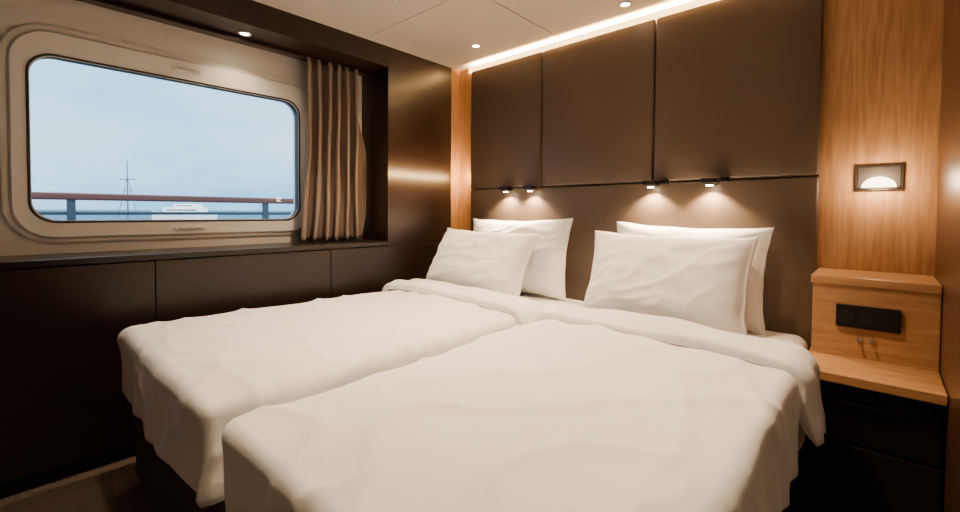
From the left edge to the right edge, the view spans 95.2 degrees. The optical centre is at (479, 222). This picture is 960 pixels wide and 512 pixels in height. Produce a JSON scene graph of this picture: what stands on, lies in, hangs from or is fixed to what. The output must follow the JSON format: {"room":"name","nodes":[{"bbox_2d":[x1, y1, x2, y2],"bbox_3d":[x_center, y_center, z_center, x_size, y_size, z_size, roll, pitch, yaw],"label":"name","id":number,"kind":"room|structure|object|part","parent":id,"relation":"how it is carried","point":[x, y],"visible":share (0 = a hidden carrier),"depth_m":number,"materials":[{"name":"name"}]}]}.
{"room":"ship cabin","nodes":[
{"label":"ship cabin","id":0,"kind":"room"},
{"bbox_2d":[0,0,361,255],"bbox_3d":[-1.690,-0.056,2.078,0.100,2.080,3.790,2,2,42],"label":"wall","id":1,"kind":"structure","parent":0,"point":[73,15],"depth_m":2.06,"materials":[{"name":"beige paint"}]},
{"bbox_2d":[0,24,306,241],"bbox_3d":[-1.485,-0.378,2.246,0.082,0.873,1.275,2,2,42],"label":"frame","id":2,"kind":"object","parent":1,"relation":"attached to","point":[25,45],"visible":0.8,"depth_m":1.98,"materials":[{"name":"white plastic"}]},
{"bbox_2d":[25,53,300,222],"bbox_3d":[-1.483,-0.362,2.225,0.054,0.711,1.143,2,2,42],"label":"gasket","id":3,"kind":"object","parent":2,"relation":"attached to","point":[43,54],"visible":0.91,"depth_m":2.10,"materials":[{"name":"grey rubber"}]},
{"bbox_2d":[172,65,204,75],"bbox_3d":[-1.457,-0.763,2.193,0.018,0.020,0.140,2,2,42],"label":"top latch","id":4,"kind":"object","parent":2,"relation":"attached to","point":[177,68],"depth_m":2.19,"materials":[{"name":"white"}]},
{"bbox_2d":[174,226,205,229],"bbox_3d":[-1.462,0.026,2.213,0.018,0.020,0.140,2,2,42],"label":"bottom latch","id":5,"kind":"object","parent":2,"relation":"attached to","point":[175,227],"visible":1,"depth_m":2.21,"materials":[{"name":"white"}]},
{"bbox_2d":[0,455,801,511],"bbox_3d":[-0.221,1.079,0.758,4.100,0.100,3.990,2,2,42],"label":"floor","id":6,"kind":"structure","parent":0,"point":[116,486],"depth_m":1.60,"materials":[{"name":"beige carpet"}]},
{"bbox_2d":[0,239,439,498],"bbox_3d":[-1.573,0.560,1.926,0.306,0.858,3.705,2,2,42],"label":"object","id":7,"kind":"object","parent":6,"relation":"on","point":[65,411],"visible":0.58,"depth_m":1.77,"materials":[{"name":"black wood"}]},
{"bbox_3d":[-1.678,0.552,1.609,0.022,0.768,0.794,2,2,42],"label":"door panel","id":8,"kind":"part","parent":7,"relation":"part of","materials":[{"name":"brown laminate"}]},
{"bbox_3d":[-1.133,0.541,2.205,0.022,0.768,0.814,2,2,42],"label":"door panel","id":9,"kind":"part","parent":7,"relation":"part of","materials":[{"name":"brown laminate"}]},
{"bbox_3d":[-0.541,0.528,2.854,0.022,0.768,0.937,2,2,42],"label":"door panel","id":10,"kind":"part","parent":7,"relation":"part of","materials":[{"name":"brown laminate"}]},
{"bbox_2d":[117,279,583,511],"bbox_3d":[-0.362,0.663,2.046,1.064,0.662,1.950,2,2,42],"label":"bed","id":11,"kind":"object","parent":6,"relation":"on","point":[184,380],"visible":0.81,"depth_m":1.43,"materials":[{"name":"white fabric"}]},
{"bbox_2d":[426,228,540,295],"bbox_3d":[-0.018,0.241,2.614,0.761,0.400,0.332,2,2,44],"label":"pillow","id":12,"kind":"object","parent":11,"relation":"on","point":[497,262],"visible":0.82,"depth_m":2.44,"materials":[{"name":"white fabric"}]},
{"bbox_2d":[473,218,572,300],"bbox_3d":[0.209,0.197,2.683,0.777,0.466,0.220,2,2,42],"label":"pillow","id":13,"kind":"object","parent":11,"relation":"on","point":[545,274],"visible":0.47,"depth_m":2.47,"materials":[{"name":"white fabric"}]},
{"bbox_3d":[-0.343,0.541,2.061,0.914,0.211,1.898,2,2,42],"label":"mattress","id":14,"kind":"part","parent":11,"relation":"part of","materials":[{"name":"white fabric"}]},
{"bbox_2d":[221,304,825,511],"bbox_3d":[0.410,0.685,1.356,1.009,0.666,1.945,2,2,42],"label":"bed","id":15,"kind":"object","parent":6,"relation":"on","point":[574,408],"visible":1,"depth_m":0.91,"materials":[{"name":"white fabric"}]},
{"bbox_2d":[583,231,758,334],"bbox_3d":[0.784,0.254,1.913,0.710,0.414,0.318,2,2,42],"label":"pillow","id":16,"kind":"object","parent":15,"relation":"on","point":[703,281],"visible":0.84,"depth_m":1.77,"materials":[{"name":"white fabric"}]},
{"bbox_2d":[617,221,773,334],"bbox_3d":[0.933,0.228,2.027,0.219,0.455,0.692,-1,2,-44],"label":"pillow","id":17,"kind":"object","parent":15,"relation":"on","point":[754,319],"visible":0.25,"depth_m":1.82,"materials":[{"name":"white fabric"}]},
{"bbox_3d":[0.418,0.565,1.371,0.809,0.210,1.887,2,2,42],"label":"mattress","id":18,"kind":"part","parent":15,"relation":"part of","materials":[{"name":"white fabric"}]},
{"bbox_2d":[800,268,947,511],"bbox_3d":[1.347,0.606,1.520,0.332,0.828,0.534,2,2,42],"label":"nightstand","id":19,"kind":"object","parent":6,"relation":"on","point":[884,402],"depth_m":1.39,"materials":[{"name":"brown wood"}]},
{"bbox_2d":[855,337,861,343],"bbox_3d":[1.307,0.405,1.512,0.018,0.020,0.024,2,2,42],"label":"toggle switch","id":20,"kind":"object","parent":19,"relation":"attached to","point":[858,339],"visible":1,"depth_m":1.51,"materials":[{"name":"silver metal"}]},
{"bbox_2d":[839,310,894,326],"bbox_3d":[1.318,0.326,1.497,0.144,0.040,0.002,2,2,42],"label":"socket","id":21,"kind":"object","parent":19,"relation":"attached to","point":[850,318],"depth_m":1.49,"materials":[{"name":"black plastic"}]},
{"bbox_3d":[1.325,0.326,1.499,0.166,0.078,0.017,2,2,42],"label":"power outlet panel","id":22,"kind":"part","parent":19,"relation":"part of","materials":[{"name":"black plastic"}]},
{"bbox_3d":[1.185,0.562,1.339,0.130,0.012,0.014,2,2,42],"label":"drawer pull","id":23,"kind":"part","parent":19,"relation":"part of","materials":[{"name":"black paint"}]},
{"bbox_2d":[868,339,874,345],"bbox_3d":[1.331,0.406,1.490,0.018,0.020,0.024,2,2,42],"label":"toggle switch","id":24,"kind":"object","parent":19,"relation":"attached to","point":[870,341],"visible":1,"depth_m":1.49,"materials":[{"name":"silver metal"}]},
{"bbox_3d":[1.193,0.826,1.355,0.320,0.255,0.015,2,2,42],"label":"drawer","id":25,"kind":"part","parent":19,"relation":"part of","materials":[{"name":"black paint"}]},
{"bbox_2d":[809,348,947,405],"bbox_3d":[1.348,0.485,1.517,0.332,0.030,0.534,2,2,42],"label":"shelf","id":26,"kind":"object","parent":19,"relation":"attached to","point":[923,383],"depth_m":1.37,"materials":[{"name":"brown wood"}]},
{"bbox_3d":[1.194,0.606,1.349,0.320,0.165,0.015,2,2,42],"label":"drawer","id":27,"kind":"part","parent":19,"relation":"part of","materials":[{"name":"black paint"}]},
{"bbox_2d":[362,47,459,244],"bbox_3d":[-0.479,-0.075,3.108,0.300,2.080,0.635,2,2,42],"label":"wall","id":28,"kind":"structure","parent":0,"point":[411,105],"depth_m":2.92,"materials":[{"name":"brown laminate"}]},
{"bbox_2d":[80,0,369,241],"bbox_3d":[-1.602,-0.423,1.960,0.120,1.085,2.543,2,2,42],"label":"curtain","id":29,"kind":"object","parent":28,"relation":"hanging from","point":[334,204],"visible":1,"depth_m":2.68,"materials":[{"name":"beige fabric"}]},
{"bbox_2d":[300,57,365,241],"bbox_3d":[-0.914,-0.433,2.713,0.120,1.076,0.437,2,2,42],"label":"drape","id":30,"kind":"object","parent":29,"relation":"hanging from","point":[334,204],"depth_m":2.69,"materials":[{"name":"beige fabric"}]},
{"bbox_2d":[77,0,387,75],"bbox_3d":[-1.750,-1.024,1.683,0.300,0.125,3.154,2,2,42],"label":"trim","id":31,"kind":"structure","parent":28,"relation":"attached to","point":[269,25],"depth_m":2.26,"materials":[{"name":"brown laminate"}]},
{"bbox_2d":[237,31,251,36],"bbox_3d":[-1.208,-0.972,2.249,0.068,0.008,0.068,2,2,42],"label":"recessed light","id":32,"kind":"object","parent":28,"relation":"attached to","point":[241,33],"visible":1,"depth_m":2.25,"materials":[{"name":"silver metal"}]},
{"bbox_2d":[254,0,695,70],"bbox_3d":[-0.206,-1.100,0.702,4.100,0.100,3.990,2,2,42],"label":"ceiling","id":33,"kind":"structure","parent":0,"point":[443,32],"depth_m":2.36,"materials":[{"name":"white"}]},
{"bbox_2d":[470,44,480,47],"bbox_3d":[-0.025,-1.101,2.724,0.068,0.008,0.068,2,2,42],"label":"recessed light","id":34,"kind":"object","parent":33,"relation":"in","point":[472,45],"visible":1,"depth_m":2.72,"materials":[{"name":"silver metal"}]},
{"bbox_2d":[618,1,631,7],"bbox_3d":[0.718,-1.081,2.167,0.068,0.008,0.068,2,2,42],"label":"recessed light","id":35,"kind":"object","parent":33,"relation":"in","point":[625,4],"visible":1,"depth_m":2.17,"materials":[{"name":"silver metal"}]},
{"bbox_2d":[459,0,943,276],"bbox_3d":[1.098,-0.039,2.166,4.100,2.080,0.100,2,2,42],"label":"wall","id":36,"kind":"structure","parent":0,"point":[882,60],"depth_m":1.69,"materials":[{"name":"brown wood"}]},
{"bbox_2d":[469,0,717,73],"bbox_3d":[0.668,-1.067,2.462,2.020,0.034,0.011,2,2,42],"label":"led light","id":37,"kind":"object","parent":36,"relation":"attached to","point":[693,4],"visible":0.89,"depth_m":2.45,"materials":[{"name":"white plastic"}]},
{"bbox_2d":[470,0,823,350],"bbox_3d":[0.664,-0.027,2.458,1.963,2.034,0.051,2,2,42],"label":"headboard","id":38,"kind":"object","parent":36,"relation":"attached to","point":[732,89],"visible":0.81,"depth_m":2.15,"materials":[{"name":"brown leather"}]},
{"bbox_2d":[499,186,512,191],"bbox_3d":[0.159,-0.218,2.836,0.106,0.038,0.077,2,2,42],"label":"reading lamp","id":39,"kind":"object","parent":38,"relation":"attached to","point":[504,189],"visible":1,"depth_m":2.80,"materials":[{"name":"black metal"}]},
{"bbox_2d":[523,185,536,191],"bbox_3d":[0.299,-0.214,2.707,0.106,0.038,0.077,2,2,42],"label":"reading lamp","id":40,"kind":"object","parent":38,"relation":"attached to","point":[530,188],"visible":1,"depth_m":2.67,"materials":[{"name":"black metal"}]},
{"bbox_2d":[642,180,668,187],"bbox_3d":[0.874,-0.196,2.183,0.106,0.038,0.077,2,2,42],"label":"reading lamp","id":41,"kind":"object","parent":38,"relation":"attached to","point":[649,183],"visible":1,"depth_m":2.17,"materials":[{"name":"black metal"}]},
{"bbox_2d":[700,177,729,185],"bbox_3d":[1.073,-0.190,2.001,0.106,0.038,0.077,2,2,42],"label":"reading lamp","id":42,"kind":"object","parent":38,"relation":"attached to","point":[707,181],"visible":1,"depth_m":1.99,"materials":[{"name":"black metal"}]},
{"bbox_3d":[1.117,-0.198,2.003,0.044,0.022,0.014,2,2,42],"label":"wall plate","id":43,"kind":"part","parent":42,"relation":"part of","materials":[{"name":"black paint"}]},
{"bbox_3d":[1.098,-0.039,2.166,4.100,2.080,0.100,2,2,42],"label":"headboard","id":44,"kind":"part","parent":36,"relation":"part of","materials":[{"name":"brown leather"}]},
{"bbox_2d":[855,164,903,190],"bbox_3d":[1.532,-0.173,1.683,0.138,0.100,0.022,2,2,42],"label":"night light","id":45,"kind":"object","parent":36,"relation":"attached to","point":[890,177],"depth_m":1.68,"materials":[{"name":"metal"}]},
{"bbox_2d":[935,0,959,511],"bbox_3d":[1.410,-0.014,1.279,0.053,2.080,0.790,2,2,42],"label":"wall partition","id":46,"kind":"structure","parent":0,"point":[947,260],"depth_m":1.26,"materials":[{"name":"brown wood"}]},
{"label":"outside","id":47,"kind":"structure","parent":0,"visible":0},
{"bbox_2d":[35,209,291,219],"bbox_3d":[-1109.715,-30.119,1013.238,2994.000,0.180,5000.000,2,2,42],"label":"sea","id":48,"kind":"structure","parent":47,"point":[54,217],"depth_m":256.86,"materials":[{"name":"blue liquid"}]},
{"bbox_2d":[118,161,137,217],"bbox_3d":[-152.645,-14.486,189.697,6.207,25.000,6.237,2,2,42],"label":"radio mast","id":49,"kind":"object","parent":48,"relation":"on","point":[127,179],"visible":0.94,"depth_m":189.58,"materials":[{"name":"white metal"}]},
{"bbox_2d":[152,202,217,219],"bbox_3d":[-111.867,-5.013,164.957,23.500,7.924,6.580,0,2,0],"label":"motor yacht","id":50,"kind":"object","parent":48,"relation":"on","point":[189,207],"visible":0.65,"depth_m":162.83,"materials":[{"name":"white"}]},
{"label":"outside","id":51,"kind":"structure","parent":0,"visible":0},
{"bbox_2d":[32,192,293,219],"bbox_3d":[-0.528,0.474,4.556,1.400,1.406,18.000,2,2,42],"label":"deck railing","id":52,"kind":"object","parent":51,"point":[70,198],"visible":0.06,"depth_m":3.22,"materials":[{"name":"red wood"}]}
]}

